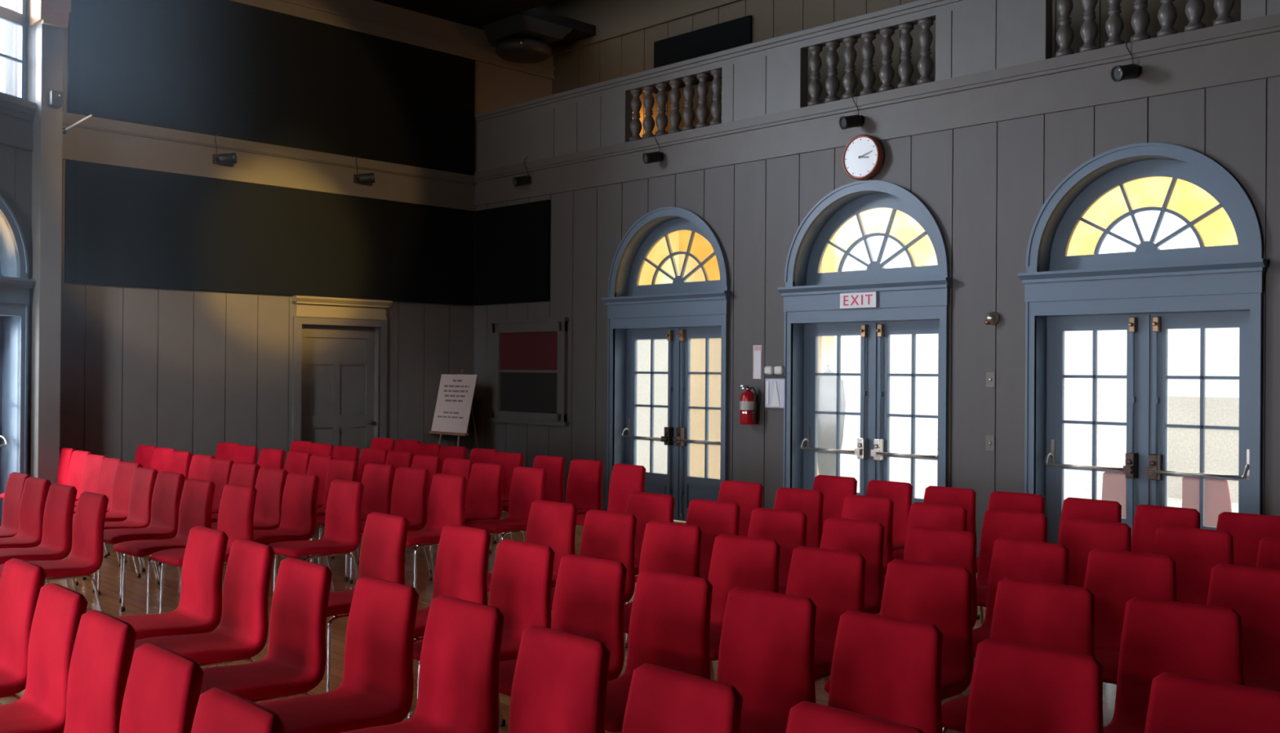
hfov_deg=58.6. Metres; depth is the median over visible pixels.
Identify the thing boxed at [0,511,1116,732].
floor
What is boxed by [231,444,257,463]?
upholstered chair
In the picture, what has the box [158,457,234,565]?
upholstered chair
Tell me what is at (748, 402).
fire extinguisher
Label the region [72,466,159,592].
upholstered chair
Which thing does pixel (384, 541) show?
upholstered chair
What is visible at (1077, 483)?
ground
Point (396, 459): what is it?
upholstered chair
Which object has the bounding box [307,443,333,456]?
upholstered chair
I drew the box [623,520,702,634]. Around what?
upholstered chair
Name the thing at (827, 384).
patio umbrella
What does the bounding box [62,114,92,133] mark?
banner pole
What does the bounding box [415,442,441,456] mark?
upholstered chair
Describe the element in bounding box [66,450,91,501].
upholstered chair
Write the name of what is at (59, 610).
upholstered chair
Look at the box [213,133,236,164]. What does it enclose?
spotlight
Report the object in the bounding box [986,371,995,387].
switch plate
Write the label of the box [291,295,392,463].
door
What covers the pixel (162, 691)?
upholstered chair
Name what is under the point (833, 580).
upholstered chair
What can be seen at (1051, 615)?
upholstered chair
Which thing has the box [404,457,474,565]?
upholstered chair
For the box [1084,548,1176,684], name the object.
upholstered chair
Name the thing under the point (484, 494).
upholstered chair
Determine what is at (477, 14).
ceiling
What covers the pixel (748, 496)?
upholstered chair
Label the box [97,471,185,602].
upholstered chair
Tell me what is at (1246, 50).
beam
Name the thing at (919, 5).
trim
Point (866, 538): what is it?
upholstered chair
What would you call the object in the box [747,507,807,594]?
upholstered chair
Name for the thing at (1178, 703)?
upholstered chair
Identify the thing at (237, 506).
upholstered chair
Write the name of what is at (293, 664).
upholstered chair
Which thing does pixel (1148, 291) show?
door
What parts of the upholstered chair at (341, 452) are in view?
backrest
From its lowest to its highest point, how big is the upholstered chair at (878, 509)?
0.876 m
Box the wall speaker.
[48,89,62,107]
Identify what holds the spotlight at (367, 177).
attached to the wall at (193, 371)
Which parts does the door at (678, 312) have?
cornice, bolt rod, fanlight frame, bolt rod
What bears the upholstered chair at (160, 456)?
on the floor
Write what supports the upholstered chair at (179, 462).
on the floor
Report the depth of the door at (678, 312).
12.58 m
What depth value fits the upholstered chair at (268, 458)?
10.94 m
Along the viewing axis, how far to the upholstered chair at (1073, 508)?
7.06 m
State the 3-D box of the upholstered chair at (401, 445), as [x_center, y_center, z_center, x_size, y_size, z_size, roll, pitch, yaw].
[-2.699,1.244,12.356,0.422,0.876,0.561,0,0,36]
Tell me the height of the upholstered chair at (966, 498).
0.876 m
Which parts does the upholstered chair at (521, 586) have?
leg, seat, leg, backrest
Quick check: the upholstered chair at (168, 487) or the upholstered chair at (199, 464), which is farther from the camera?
the upholstered chair at (199, 464)
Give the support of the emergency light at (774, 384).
attached to the wall at (986, 186)
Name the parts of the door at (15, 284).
cornice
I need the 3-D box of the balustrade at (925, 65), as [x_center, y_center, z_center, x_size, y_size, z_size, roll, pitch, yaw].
[2.136,-2.821,10.665,0.144,0.584,1.360,1,0,-45]
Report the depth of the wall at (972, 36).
11.45 m
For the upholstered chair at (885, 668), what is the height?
0.876 m
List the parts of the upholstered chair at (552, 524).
seat, backrest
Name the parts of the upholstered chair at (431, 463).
backrest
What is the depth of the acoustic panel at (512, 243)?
14.26 m
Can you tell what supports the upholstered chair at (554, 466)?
on the floor
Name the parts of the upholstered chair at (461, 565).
leg, seat, backrest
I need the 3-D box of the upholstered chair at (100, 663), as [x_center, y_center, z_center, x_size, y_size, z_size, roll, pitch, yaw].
[-1.831,1.217,3.379,0.561,0.876,0.422,1,0,-45]
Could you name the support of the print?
attached to the sign board
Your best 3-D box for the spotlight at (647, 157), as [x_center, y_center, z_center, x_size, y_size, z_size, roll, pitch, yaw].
[0.145,-2.391,12.416,0.225,0.384,0.120,1,0,-23]
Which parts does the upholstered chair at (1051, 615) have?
leg, seat, backrest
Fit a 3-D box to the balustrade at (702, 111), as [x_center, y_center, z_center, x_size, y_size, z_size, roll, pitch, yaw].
[0.384,-2.828,12.434,0.144,0.584,1.360,1,0,-45]
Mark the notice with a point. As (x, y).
(757, 349)
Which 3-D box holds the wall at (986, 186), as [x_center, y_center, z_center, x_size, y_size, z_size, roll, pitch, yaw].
[3.565,-0.336,9.322,0.300,4.100,16.000,1,0,-45]
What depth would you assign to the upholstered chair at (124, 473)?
9.27 m
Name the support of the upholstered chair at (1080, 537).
on the floor
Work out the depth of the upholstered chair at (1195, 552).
5.74 m
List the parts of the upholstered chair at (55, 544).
seat, backrest, leg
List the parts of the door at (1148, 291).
bolt rod, cornice, fanlight frame, bolt rod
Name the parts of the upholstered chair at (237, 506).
leg, seat, backrest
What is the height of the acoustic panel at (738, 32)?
0.650 m
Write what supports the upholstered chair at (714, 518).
on the floor
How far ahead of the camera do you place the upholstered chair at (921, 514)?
6.74 m
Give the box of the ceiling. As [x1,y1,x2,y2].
[373,0,595,48]
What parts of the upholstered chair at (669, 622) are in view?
seat, backrest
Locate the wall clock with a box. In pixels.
[842,134,884,180]
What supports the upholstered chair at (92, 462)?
on the floor
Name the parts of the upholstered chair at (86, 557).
seat, seat frame, leg, backrest, leg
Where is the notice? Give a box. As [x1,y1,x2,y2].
[752,345,761,378]
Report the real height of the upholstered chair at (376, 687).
0.876 m
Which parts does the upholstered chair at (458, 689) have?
seat, backrest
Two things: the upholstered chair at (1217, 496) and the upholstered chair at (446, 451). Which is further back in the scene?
the upholstered chair at (446, 451)
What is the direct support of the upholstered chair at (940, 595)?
on the floor
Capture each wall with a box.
[0,0,64,475]
[4,0,552,469]
[473,75,1279,548]
[475,0,1279,172]
[551,0,1240,137]
[636,230,835,479]
[1167,395,1239,502]
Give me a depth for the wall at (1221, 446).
15.56 m
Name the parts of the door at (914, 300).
bolt rod, cornice, fanlight frame, bolt rod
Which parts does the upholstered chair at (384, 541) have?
leg, seat, backrest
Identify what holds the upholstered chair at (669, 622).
on the floor
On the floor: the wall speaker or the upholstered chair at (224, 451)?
the upholstered chair at (224, 451)
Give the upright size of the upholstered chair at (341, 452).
0.876 m
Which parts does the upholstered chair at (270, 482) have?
seat, backrest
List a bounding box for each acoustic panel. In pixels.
[64,159,473,305]
[66,0,475,175]
[473,199,551,305]
[653,14,752,93]
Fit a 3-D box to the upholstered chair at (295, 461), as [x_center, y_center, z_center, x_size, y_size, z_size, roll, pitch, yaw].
[-3.344,1.233,10.472,0.422,0.876,0.561,0,0,41]
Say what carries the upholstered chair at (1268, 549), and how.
on the floor
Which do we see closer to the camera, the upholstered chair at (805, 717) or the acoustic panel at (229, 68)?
the upholstered chair at (805, 717)
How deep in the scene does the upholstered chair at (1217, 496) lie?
9.33 m
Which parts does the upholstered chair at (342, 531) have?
leg, seat, leg, seat frame, leg, backrest, leg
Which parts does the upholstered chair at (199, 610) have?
seat, backrest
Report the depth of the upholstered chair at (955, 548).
5.65 m
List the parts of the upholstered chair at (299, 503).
seat, backrest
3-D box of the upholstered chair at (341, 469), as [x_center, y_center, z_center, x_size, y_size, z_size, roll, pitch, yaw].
[-2.689,1.234,9.569,0.422,0.876,0.561,0,0,40]
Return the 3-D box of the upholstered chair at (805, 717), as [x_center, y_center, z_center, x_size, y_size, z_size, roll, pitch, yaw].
[0.328,1.229,2.415,0.422,0.876,0.561,0,0,43]
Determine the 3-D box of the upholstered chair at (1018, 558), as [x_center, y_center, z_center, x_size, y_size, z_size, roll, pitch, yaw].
[1.647,1.249,5.151,0.561,0.876,0.422,1,0,-43]
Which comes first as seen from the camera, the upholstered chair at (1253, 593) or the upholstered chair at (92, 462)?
the upholstered chair at (1253, 593)
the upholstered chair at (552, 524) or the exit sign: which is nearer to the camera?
the upholstered chair at (552, 524)
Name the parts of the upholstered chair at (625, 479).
seat, backrest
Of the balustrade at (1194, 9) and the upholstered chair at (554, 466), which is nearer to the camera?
the balustrade at (1194, 9)
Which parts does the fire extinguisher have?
valve handle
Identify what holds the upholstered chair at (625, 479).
on the floor
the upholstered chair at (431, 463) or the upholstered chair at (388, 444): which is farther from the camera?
the upholstered chair at (388, 444)
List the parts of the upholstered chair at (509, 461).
seat, backrest, leg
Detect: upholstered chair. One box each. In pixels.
[0,447,75,499]
[0,471,31,537]
[0,476,51,586]
[0,483,77,589]
[0,491,108,612]
[0,558,46,701]
[0,582,88,732]
[62,461,145,580]
[63,609,137,732]
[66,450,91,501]
[66,457,126,563]
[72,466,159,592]
[74,453,110,555]
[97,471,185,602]
[112,478,215,614]
[115,525,228,666]
[119,642,204,732]
[131,538,274,668]
[133,444,156,468]
[145,453,214,556]
[150,447,175,472]
[150,483,257,613]
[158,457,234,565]
[165,450,192,484]
[191,687,285,732]
[200,557,332,703]
[211,462,260,523]
[211,466,288,559]
[214,442,239,459]
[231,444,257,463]
[253,472,319,563]
[257,448,285,469]
[257,576,418,732]
[267,479,364,591]
[284,450,311,474]
[285,458,359,564]
[286,454,333,558]
[289,440,313,452]
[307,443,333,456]
[316,462,395,581]
[320,445,359,537]
[324,448,388,535]
[326,511,408,692]
[342,595,504,732]
[349,466,432,583]
[370,437,395,452]
[385,450,413,479]
[394,439,420,456]
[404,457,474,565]
[405,473,466,590]
[408,524,491,719]
[411,454,441,549]
[413,539,555,727]
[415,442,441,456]
[429,462,504,573]
[438,445,466,473]
[464,466,546,541]
[469,448,497,463]
[487,499,577,591]
[488,452,524,553]
[498,455,565,540]
[498,553,626,732]
[508,625,610,732]
[551,509,637,610]
[565,458,603,515]
[574,463,645,546]
[604,568,712,732]
[621,663,742,732]
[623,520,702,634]
[625,491,675,648]
[635,498,740,583]
[707,533,780,680]
[716,586,816,732]
[717,480,763,536]
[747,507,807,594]
[773,487,823,547]
[785,701,924,732]
[786,546,866,683]
[813,475,857,528]
[819,516,884,613]
[823,559,973,702]
[827,610,942,732]
[840,494,893,575]
[866,480,912,551]
[874,525,977,667]
[883,502,967,582]
[893,485,979,619]
[941,577,1094,732]
[942,537,1068,728]
[965,638,1102,732]
[976,491,1044,572]
[976,508,1047,626]
[1057,497,1121,540]
[1057,518,1131,587]
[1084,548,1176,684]
[1101,471,1126,518]
[1102,597,1244,732]
[1131,504,1199,554]
[1144,672,1279,732]
[1152,525,1233,605]
[1182,476,1231,526]
[1206,563,1279,692]
[1216,511,1279,567]
[1255,536,1279,569]
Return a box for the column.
[29,0,71,484]
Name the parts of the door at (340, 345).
cornice, knob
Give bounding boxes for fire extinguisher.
[739,385,756,424]
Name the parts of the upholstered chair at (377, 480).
leg, seat, leg, backrest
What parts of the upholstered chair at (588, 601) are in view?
seat, backrest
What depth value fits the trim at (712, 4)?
14.52 m
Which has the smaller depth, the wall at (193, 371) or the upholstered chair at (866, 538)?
the upholstered chair at (866, 538)
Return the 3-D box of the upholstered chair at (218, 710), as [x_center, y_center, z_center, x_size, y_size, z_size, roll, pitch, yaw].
[-1.107,1.219,2.495,0.422,0.876,0.561,0,0,45]
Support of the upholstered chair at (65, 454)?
on the floor
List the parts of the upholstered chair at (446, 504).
leg, seat, seat frame, leg, backrest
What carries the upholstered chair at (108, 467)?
on the floor
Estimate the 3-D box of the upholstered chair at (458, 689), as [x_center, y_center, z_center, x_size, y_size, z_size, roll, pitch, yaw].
[-0.752,1.226,3.653,0.422,0.876,0.561,0,0,44]
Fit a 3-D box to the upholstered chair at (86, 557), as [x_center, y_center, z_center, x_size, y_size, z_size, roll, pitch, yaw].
[-3.538,1.218,6.854,0.422,0.876,0.561,0,0,44]
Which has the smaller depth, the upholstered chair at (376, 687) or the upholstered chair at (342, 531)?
the upholstered chair at (376, 687)
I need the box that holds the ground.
[840,443,1238,512]
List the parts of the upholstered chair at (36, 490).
seat, backrest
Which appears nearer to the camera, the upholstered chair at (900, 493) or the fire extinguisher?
the upholstered chair at (900, 493)
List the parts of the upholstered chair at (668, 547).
seat, backrest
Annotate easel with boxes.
[428,368,479,448]
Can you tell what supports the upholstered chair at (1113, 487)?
on the ground
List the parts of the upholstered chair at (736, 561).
leg, seat, backrest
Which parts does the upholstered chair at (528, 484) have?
seat, leg, seat frame, backrest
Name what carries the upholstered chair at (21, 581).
on the floor
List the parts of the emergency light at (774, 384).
plate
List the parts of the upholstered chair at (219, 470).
seat, backrest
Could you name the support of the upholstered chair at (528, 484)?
on the floor
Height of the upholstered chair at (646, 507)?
0.876 m
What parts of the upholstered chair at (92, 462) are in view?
backrest, leg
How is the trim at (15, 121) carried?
attached to the wall at (15, 162)
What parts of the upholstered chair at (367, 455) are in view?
backrest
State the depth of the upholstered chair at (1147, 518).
6.74 m
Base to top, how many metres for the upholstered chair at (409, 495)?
0.876 m
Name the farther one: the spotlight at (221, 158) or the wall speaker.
the spotlight at (221, 158)
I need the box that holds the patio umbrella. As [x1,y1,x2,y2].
[817,364,845,475]
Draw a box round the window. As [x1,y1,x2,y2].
[0,0,35,110]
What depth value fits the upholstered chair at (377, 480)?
9.25 m
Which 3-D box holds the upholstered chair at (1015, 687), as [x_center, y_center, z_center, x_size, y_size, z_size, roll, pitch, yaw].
[0.969,1.236,3.071,0.422,0.876,0.561,0,0,43]
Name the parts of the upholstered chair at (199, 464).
backrest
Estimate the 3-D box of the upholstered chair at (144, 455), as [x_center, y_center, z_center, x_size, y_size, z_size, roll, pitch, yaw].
[-5.060,1.223,11.158,0.422,0.876,0.561,0,0,41]
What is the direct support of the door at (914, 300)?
in the wall at (986, 186)
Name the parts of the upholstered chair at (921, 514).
backrest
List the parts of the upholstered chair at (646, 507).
leg, seat, backrest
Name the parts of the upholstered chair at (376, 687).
seat, backrest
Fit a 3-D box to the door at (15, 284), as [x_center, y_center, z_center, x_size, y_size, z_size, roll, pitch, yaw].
[-6.192,-0.071,10.045,0.375,3.435,1.850,0,0,15]
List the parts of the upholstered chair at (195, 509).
leg, seat, leg, backrest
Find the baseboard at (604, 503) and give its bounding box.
[564,496,979,556]
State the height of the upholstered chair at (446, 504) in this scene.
0.876 m
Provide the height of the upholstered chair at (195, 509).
0.876 m
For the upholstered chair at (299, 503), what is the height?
0.876 m
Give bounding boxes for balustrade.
[629,68,721,141]
[807,17,933,106]
[1055,0,1235,57]
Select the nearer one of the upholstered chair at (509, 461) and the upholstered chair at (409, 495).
the upholstered chair at (409, 495)
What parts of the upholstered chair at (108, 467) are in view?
seat, backrest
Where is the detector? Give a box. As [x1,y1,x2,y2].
[984,311,999,324]
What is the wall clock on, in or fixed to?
attached to the wall at (986, 186)
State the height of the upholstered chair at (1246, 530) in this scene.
0.876 m
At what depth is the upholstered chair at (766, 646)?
3.97 m
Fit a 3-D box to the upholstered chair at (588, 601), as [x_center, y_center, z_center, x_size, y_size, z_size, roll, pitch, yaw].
[-0.360,1.232,4.561,0.422,0.876,0.561,0,0,43]
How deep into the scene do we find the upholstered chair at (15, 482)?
8.25 m
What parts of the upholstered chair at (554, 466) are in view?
seat, backrest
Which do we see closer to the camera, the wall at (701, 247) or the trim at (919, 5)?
the trim at (919, 5)
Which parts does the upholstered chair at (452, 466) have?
leg, backrest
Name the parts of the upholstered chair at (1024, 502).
seat, backrest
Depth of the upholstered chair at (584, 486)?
9.87 m
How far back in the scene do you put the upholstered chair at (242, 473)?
9.30 m
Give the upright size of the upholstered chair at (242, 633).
0.876 m
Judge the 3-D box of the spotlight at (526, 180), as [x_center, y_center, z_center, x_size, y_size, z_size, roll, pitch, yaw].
[-1.452,-2.397,14.030,0.225,0.384,0.120,1,0,-23]
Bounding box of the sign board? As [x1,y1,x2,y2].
[431,374,477,433]
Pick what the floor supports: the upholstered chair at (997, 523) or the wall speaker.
the upholstered chair at (997, 523)
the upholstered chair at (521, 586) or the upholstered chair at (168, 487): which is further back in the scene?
the upholstered chair at (168, 487)
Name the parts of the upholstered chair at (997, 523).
leg, seat, backrest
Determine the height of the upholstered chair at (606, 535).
0.876 m
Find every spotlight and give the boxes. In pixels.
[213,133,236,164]
[353,155,374,182]
[512,156,530,186]
[642,129,662,164]
[839,89,862,129]
[1110,33,1139,81]
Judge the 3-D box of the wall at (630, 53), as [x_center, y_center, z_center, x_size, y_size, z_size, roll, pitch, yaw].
[4.478,-3.726,10.214,0.200,2.900,16.000,1,0,-45]
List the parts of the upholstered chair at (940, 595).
seat, backrest, seat frame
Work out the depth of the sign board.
14.21 m
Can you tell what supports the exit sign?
attached to the door at (914, 300)
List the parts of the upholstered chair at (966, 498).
seat, backrest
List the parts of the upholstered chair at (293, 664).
seat, seat frame, backrest, leg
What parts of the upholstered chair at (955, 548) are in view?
backrest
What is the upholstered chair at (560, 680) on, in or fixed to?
on the floor
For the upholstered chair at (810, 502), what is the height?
0.876 m
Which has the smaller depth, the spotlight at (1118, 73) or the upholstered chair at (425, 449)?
the spotlight at (1118, 73)
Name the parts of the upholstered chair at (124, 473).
seat, leg, backrest, leg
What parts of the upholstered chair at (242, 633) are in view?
seat, seat frame, leg, backrest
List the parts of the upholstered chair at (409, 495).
leg, seat, backrest, leg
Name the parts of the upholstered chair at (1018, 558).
seat, backrest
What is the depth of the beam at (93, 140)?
12.77 m
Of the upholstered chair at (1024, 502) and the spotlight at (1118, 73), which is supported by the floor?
the upholstered chair at (1024, 502)
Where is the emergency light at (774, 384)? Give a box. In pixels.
[764,365,785,408]
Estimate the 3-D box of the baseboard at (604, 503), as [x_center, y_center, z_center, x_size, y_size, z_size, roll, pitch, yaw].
[3.438,1.638,9.203,0.018,0.150,16.000,1,0,-45]
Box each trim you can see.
[0,100,35,151]
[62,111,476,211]
[229,0,554,79]
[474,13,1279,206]
[475,0,1052,142]
[551,0,740,55]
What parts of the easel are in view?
leg, leg, leg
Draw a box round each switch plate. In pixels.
[985,435,995,451]
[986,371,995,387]
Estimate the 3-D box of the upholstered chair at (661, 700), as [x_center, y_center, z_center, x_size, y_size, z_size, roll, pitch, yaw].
[-0.057,1.228,2.757,0.561,0.876,0.422,1,0,-44]
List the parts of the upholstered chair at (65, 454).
seat, backrest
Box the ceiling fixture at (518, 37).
[482,13,573,62]
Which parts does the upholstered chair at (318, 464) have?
seat, backrest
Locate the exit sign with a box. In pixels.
[840,291,877,308]
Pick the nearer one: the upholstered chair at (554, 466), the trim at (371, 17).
the upholstered chair at (554, 466)
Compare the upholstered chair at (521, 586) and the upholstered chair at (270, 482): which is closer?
the upholstered chair at (521, 586)
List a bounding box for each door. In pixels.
[0,194,35,526]
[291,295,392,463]
[601,206,731,521]
[777,179,952,504]
[1017,142,1267,543]
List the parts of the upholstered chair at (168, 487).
leg, leg, seat, leg, backrest, leg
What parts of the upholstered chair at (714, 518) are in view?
seat, backrest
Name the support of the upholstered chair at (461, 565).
on the floor
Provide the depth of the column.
10.86 m
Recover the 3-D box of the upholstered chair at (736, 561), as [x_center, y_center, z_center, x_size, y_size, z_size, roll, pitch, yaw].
[0.346,1.240,5.189,0.422,0.876,0.561,0,0,41]
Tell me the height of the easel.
1.666 m
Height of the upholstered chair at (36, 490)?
0.876 m
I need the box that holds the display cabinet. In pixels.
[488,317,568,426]
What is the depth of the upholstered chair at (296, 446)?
12.19 m
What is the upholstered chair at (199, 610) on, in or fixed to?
on the floor
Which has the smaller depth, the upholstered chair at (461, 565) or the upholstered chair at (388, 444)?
the upholstered chair at (461, 565)
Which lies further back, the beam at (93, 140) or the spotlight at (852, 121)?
the beam at (93, 140)
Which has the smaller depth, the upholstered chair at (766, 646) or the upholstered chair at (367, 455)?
the upholstered chair at (766, 646)
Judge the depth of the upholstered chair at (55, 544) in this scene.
7.39 m
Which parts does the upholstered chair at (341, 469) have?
seat, backrest, leg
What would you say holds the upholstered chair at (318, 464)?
on the floor
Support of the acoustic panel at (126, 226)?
attached to the wall at (193, 371)
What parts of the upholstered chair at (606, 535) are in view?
seat, backrest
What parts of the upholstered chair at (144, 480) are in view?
leg, seat, leg, backrest, leg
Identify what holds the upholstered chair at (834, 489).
on the floor
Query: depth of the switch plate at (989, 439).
9.68 m
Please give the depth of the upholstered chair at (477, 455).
11.20 m
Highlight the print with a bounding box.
[437,379,469,418]
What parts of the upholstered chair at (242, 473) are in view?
seat, backrest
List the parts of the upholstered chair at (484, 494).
leg, seat, backrest, leg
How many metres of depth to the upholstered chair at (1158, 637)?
3.88 m
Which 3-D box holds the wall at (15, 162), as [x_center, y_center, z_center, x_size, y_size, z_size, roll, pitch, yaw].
[-6.948,-1.818,7.535,0.300,6.900,8.000,0,0,15]
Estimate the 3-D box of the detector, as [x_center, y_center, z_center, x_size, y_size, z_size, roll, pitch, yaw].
[2.975,-0.409,9.646,0.085,0.116,0.116,1,0,-45]

